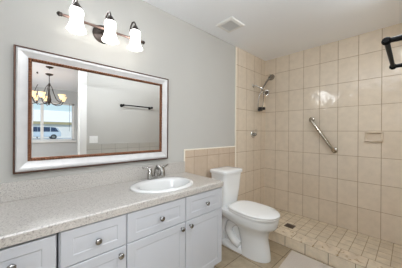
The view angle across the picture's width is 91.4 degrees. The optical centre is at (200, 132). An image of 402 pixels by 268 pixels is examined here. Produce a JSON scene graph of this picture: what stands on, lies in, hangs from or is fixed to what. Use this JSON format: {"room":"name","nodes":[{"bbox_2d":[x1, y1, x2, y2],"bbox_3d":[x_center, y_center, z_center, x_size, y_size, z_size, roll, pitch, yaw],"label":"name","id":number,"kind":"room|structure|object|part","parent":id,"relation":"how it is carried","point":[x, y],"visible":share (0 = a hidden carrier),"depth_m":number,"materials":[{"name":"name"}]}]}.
{"room":"bathroom","nodes":[
{"label":"bathroom","id":0,"kind":"room"},
{"bbox_2d":[0,0,264,204],"bbox_3d":[-0.516,0.030,1.854,4.384,2.432,0.129,0,0,-43],"label":"wall","id":1,"kind":"structure","parent":0,"point":[199,66],"depth_m":2.01,"materials":[{"name":"paint"}]},
{"bbox_2d":[13,44,168,173],"bbox_3d":[-0.728,-0.135,1.553,1.097,0.778,0.034,0,0,-43],"label":"wall mirror","id":2,"kind":"object","parent":1,"relation":"attached to","point":[69,112],"visible":1,"depth_m":1.42,"materials":[{"name":"silver wood"}]},
{"bbox_2d":[31,61,159,157],"bbox_3d":[-0.734,-0.141,1.558,0.933,0.616,0.009,0,0,-43],"label":"mirror glass","id":3,"kind":"object","parent":2,"relation":"attached to","point":[76,111],"depth_m":1.46,"materials":[{"name":"silver mirror"}]},
{"bbox_2d":[0,161,184,202],"bbox_3d":[-1.087,0.355,1.226,2.496,0.113,0.020,0,0,-43],"label":"backsplash","id":4,"kind":"structure","parent":1,"relation":"attached to","point":[16,190],"depth_m":1.39,"materials":[{"name":"stone"}]},
{"bbox_2d":[56,0,144,51],"bbox_3d":[-0.696,-0.788,1.472,0.626,0.231,0.192,0,0,-43],"label":"vanity light","id":5,"kind":"object","parent":1,"relation":"attached to","point":[106,34],"visible":1,"depth_m":1.42,"materials":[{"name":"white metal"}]},
{"bbox_3d":[-0.824,-0.747,1.299,0.118,0.147,0.114,0,0,-43],"label":"lamp shade","id":6,"kind":"part","parent":5,"relation":"part of","materials":[{"name":"white glass"}]},
{"bbox_3d":[-0.668,-0.746,1.445,0.118,0.147,0.114,0,0,-43],"label":"lamp shade","id":7,"kind":"part","parent":5,"relation":"part of","materials":[{"name":"white glass"}]},
{"bbox_3d":[-0.528,-0.745,1.576,0.118,0.147,0.114,0,0,-43],"label":"lamp shade","id":8,"kind":"part","parent":5,"relation":"part of","materials":[{"name":"white glass"}]},
{"bbox_2d":[184,146,234,160],"bbox_3d":[0.142,0.302,2.389,0.887,0.238,0.011,0,0,-43],"label":"trim","id":9,"kind":"structure","parent":1,"relation":"attached to","point":[225,146],"depth_m":2.28,"materials":[{"name":"beige tile"}]},
{"bbox_2d":[235,47,236,166],"bbox_3d":[0.472,0.037,2.698,0.018,2.432,0.011,0,0,-43],"label":"trim","id":10,"kind":"structure","parent":1,"relation":"attached to","point":[235,47],"depth_m":2.69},
{"bbox_2d":[251,131,256,137],"bbox_3d":[0.815,0.020,2.975,0.116,0.138,0.059,0,0,-43],"label":"shower valve","id":11,"kind":"object","parent":1,"relation":"attached to","point":[253,133],"visible":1,"depth_m":2.97,"materials":[{"name":"silver metal"}]},
{"bbox_2d":[252,74,274,110],"bbox_3d":[0.952,-0.602,3.004,0.349,0.563,0.137,0,0,-18],"label":"shower","id":12,"kind":"object","parent":1,"relation":"attached to","point":[271,77],"visible":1,"depth_m":2.97,"materials":[{"name":"silver metal"}]},
{"bbox_2d":[143,0,401,60],"bbox_3d":[1.734,-1.219,0.281,5.500,0.100,5.450,0,0,-43],"label":"ceiling","id":13,"kind":"structure","parent":0,"point":[272,29],"depth_m":2.03,"materials":[{"name":"white paint"}]},
{"bbox_2d":[216,16,243,32],"bbox_3d":[0.320,-1.172,2.152,0.226,0.016,0.223,0,0,-43],"label":"ceiling vent","id":14,"kind":"object","parent":13,"relation":"in","point":[230,24],"visible":1,"depth_m":2.13,"materials":[{"name":"white plastic"}]},
{"bbox_2d":[221,21,238,30],"bbox_3d":[0.320,-1.173,2.152,0.158,0.012,0.155,0,0,-43],"label":"grille","id":15,"kind":"object","parent":14,"relation":"attached to","point":[227,25],"depth_m":2.15,"materials":[{"name":"white plastic"}]},
{"bbox_2d":[214,239,334,267],"bbox_3d":[0.088,1.301,1.199,4.384,0.100,1.885,0,0,-43],"label":"floor","id":16,"kind":"structure","parent":0,"point":[230,258],"depth_m":1.94,"materials":[{"name":"tile"}]},
{"bbox_2d":[0,233,56,267],"bbox_3d":[-0.954,0.850,0.980,0.318,0.786,0.567,0,0,-43],"label":"base cabinet","id":17,"kind":"object","parent":16,"relation":"on","point":[41,252],"visible":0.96,"depth_m":0.85,"materials":[{"name":"white wood"}]},
{"bbox_3d":[-0.763,0.544,0.789,0.033,0.033,0.031,0,0,-43],"label":"knob","id":18,"kind":"part","parent":17,"relation":"part of","materials":[{"name":"silver metal"}]},
{"bbox_2d":[56,214,126,267],"bbox_3d":[-0.716,0.852,1.202,0.318,0.786,0.567,0,0,-43],"label":"base cabinet","id":19,"kind":"object","parent":16,"relation":"on","point":[99,244],"visible":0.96,"depth_m":1.01,"materials":[{"name":"white wood"}]},
{"bbox_3d":[-0.549,0.878,1.026,0.312,0.464,0.019,0,0,-43],"label":"door","id":20,"kind":"part","parent":19,"relation":"part of","materials":[{"name":"white wood"}]},
{"bbox_3d":[-0.527,0.561,1.010,0.033,0.033,0.031,0,0,-43],"label":"knob","id":21,"kind":"part","parent":19,"relation":"part of","materials":[{"name":"silver metal"}]},
{"bbox_3d":[-0.444,0.686,1.089,0.033,0.033,0.031,0,0,-43],"label":"knob","id":22,"kind":"part","parent":19,"relation":"part of","materials":[{"name":"silver metal"}]},
{"bbox_2d":[126,187,221,267],"bbox_3d":[-0.295,0.855,1.597,0.835,0.786,0.567,0,0,-43],"label":"base cabinet","id":23,"kind":"object","parent":16,"relation":"on","point":[185,232],"visible":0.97,"depth_m":1.38,"materials":[{"name":"white wood"}]},
{"bbox_2d":[0,161,222,248],"bbox_3d":[-0.905,0.379,1.037,2.503,0.157,0.544,0,0,-43],"label":"countertop","id":24,"kind":"structure","parent":23,"relation":"on","point":[31,209],"depth_m":1.20,"materials":[{"name":"stone"}]},
{"bbox_2d":[142,164,167,179],"bbox_3d":[-0.365,0.342,1.692,0.254,0.123,0.132,0,0,-43],"label":"faucet","id":25,"kind":"object","parent":24,"relation":"on","point":[156,175],"visible":1,"depth_m":1.68,"materials":[{"name":"silver metal"}]},
{"bbox_3d":[-0.438,0.348,1.679,0.048,0.086,0.047,0,0,-43],"label":"handle","id":26,"kind":"part","parent":25,"relation":"part of","materials":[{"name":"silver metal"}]},
{"bbox_3d":[-0.393,0.390,1.721,0.166,0.027,0.050,0,0,-43],"label":"plate","id":27,"kind":"part","parent":25,"relation":"part of","materials":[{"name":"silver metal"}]},
{"bbox_3d":[-0.365,0.336,1.692,0.052,0.111,0.132,0,0,-43],"label":"spout","id":28,"kind":"part","parent":25,"relation":"part of","materials":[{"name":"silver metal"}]},
{"bbox_2d":[130,177,192,192],"bbox_3d":[-0.302,0.484,1.570,0.524,0.160,0.414,0,0,-43],"label":"sink","id":29,"kind":"object","parent":24,"relation":"in","point":[166,184],"visible":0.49,"depth_m":1.64,"materials":[{"name":"ceramic"}]},
{"bbox_3d":[-0.276,0.880,1.282,0.428,0.464,0.019,0,0,-43],"label":"door","id":30,"kind":"part","parent":23,"relation":"part of","materials":[{"name":"white wood"}]},
{"bbox_3d":[-0.273,0.557,1.282,0.428,0.174,0.019,0,0,-43],"label":"drawer","id":31,"kind":"part","parent":23,"relation":"part of","materials":[{"name":"white wood"}]},
{"bbox_3d":[0.032,0.559,1.568,0.398,0.174,0.019,0,0,-43],"label":"drawer","id":32,"kind":"part","parent":23,"relation":"part of","materials":[{"name":"white wood"}]},
{"bbox_3d":[0.029,0.882,1.568,0.398,0.464,0.019,0,0,-43],"label":"door","id":33,"kind":"part","parent":23,"relation":"part of","materials":[{"name":"white wood"}]},
{"bbox_2d":[210,166,279,262],"bbox_3d":[0.467,0.840,2.122,0.368,0.828,0.764,0,0,-43],"label":"toilet","id":34,"kind":"object","parent":16,"relation":"on","point":[247,226],"visible":0.94,"depth_m":2.02,"materials":[{"name":"white ceramic"}]},
{"bbox_3d":[0.295,0.660,2.307,0.324,0.385,0.232,0,0,-43],"label":"tank","id":35,"kind":"part","parent":34,"relation":"part of","materials":[{"name":"white ceramic"}]},
{"bbox_3d":[0.298,0.447,2.306,0.348,0.045,0.260,0,0,-43],"label":"tank lid","id":36,"kind":"part","parent":34,"relation":"part of","materials":[{"name":"white ceramic"}]},
{"bbox_3d":[0.465,1.044,2.123,0.356,0.420,0.749,0,0,-43],"label":"bowl","id":37,"kind":"part","parent":34,"relation":"part of","materials":[{"name":"white ceramic"}]},
{"bbox_3d":[0.550,0.800,2.034,0.368,0.028,0.524,0,0,-43],"label":"lid","id":38,"kind":"part","parent":34,"relation":"part of","materials":[{"name":"plastic"}]},
{"bbox_2d":[279,250,332,267],"bbox_3d":[1.027,1.251,1.643,0.520,0.010,0.720,0,0,-43],"label":"bath mat","id":39,"kind":"object","parent":16,"relation":"on","point":[294,259],"visible":1,"depth_m":1.88,"materials":[{"name":"fabric"}]},
{"bbox_2d":[268,226,391,267],"bbox_3d":[1.071,1.200,2.130,0.166,0.116,1.659,0,0,-43],"label":"shower curb","id":40,"kind":"object","parent":16,"relation":"on","point":[331,255],"visible":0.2,"depth_m":1.93,"materials":[{"name":"tile"}]},
{"bbox_2d":[264,23,401,245],"bbox_3d":[1.702,0.047,2.635,0.120,2.432,1.785,0,0,-43],"label":"wall","id":41,"kind":"structure","parent":0,"point":[349,87],"depth_m":2.49,"materials":[{"name":"beige tile"}]},
{"bbox_2d":[309,117,337,152],"bbox_3d":[1.603,0.028,2.599,0.072,0.479,0.344,0,0,-43],"label":"grab bar","id":42,"kind":"object","parent":41,"relation":"attached to","point":[311,119],"visible":1,"depth_m":2.56,"materials":[{"name":"silver metal"}]},
{"bbox_2d":[364,132,382,141],"bbox_3d":[1.968,0.051,2.239,0.034,0.117,0.166,0,0,-43],"label":"soap dish","id":43,"kind":"object","parent":41,"relation":"attached to","point":[368,136],"visible":1,"depth_m":2.24,"materials":[{"name":"ceramic"}]},
{"bbox_2d":[364,139,382,141],"bbox_3d":[1.966,0.092,2.237,0.030,0.028,0.158,0,0,-43],"label":"tray","id":44,"kind":"object","parent":43,"relation":"on","point":[365,140],"depth_m":2.23,"materials":[{"name":"ceramic"}]},
{"bbox_2d":[266,205,401,267],"bbox_3d":[1.359,1.229,2.404,0.684,0.063,1.665,0,0,-43],"label":"floor","id":45,"kind":"structure","parent":0,"point":[387,253],"depth_m":2.19,"materials":[{"name":"tile"}]},
{"bbox_2d":[284,223,295,228],"bbox_3d":[1.134,1.192,2.502,0.110,0.006,0.110,0,0,-43],"label":"shower drain","id":46,"kind":"object","parent":45,"relation":"on","point":[288,225],"visible":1,"depth_m":2.50,"materials":[{"name":"metal"}]},
{"bbox_3d":[0.702,0.039,0.555,4.184,2.432,0.120,0,0,-43],"label":"wall","id":47,"kind":"structure","parent":0,"visible":0},
{"bbox_2d":[381,35,401,69],"bbox_3d":[1.084,-0.427,1.070,0.564,0.054,0.112,0,0,-43],"label":"towel bar","id":48,"kind":"object","parent":47,"relation":"attached to","point":[386,41],"visible":1,"depth_m":0.97,"materials":[{"name":"black metal"}]},
{"bbox_3d":[0.906,-0.428,0.887,0.027,0.027,0.077,0,0,-43],"label":"post","id":49,"kind":"part","parent":48,"relation":"part of","materials":[{"name":"black metal"}]}
]}

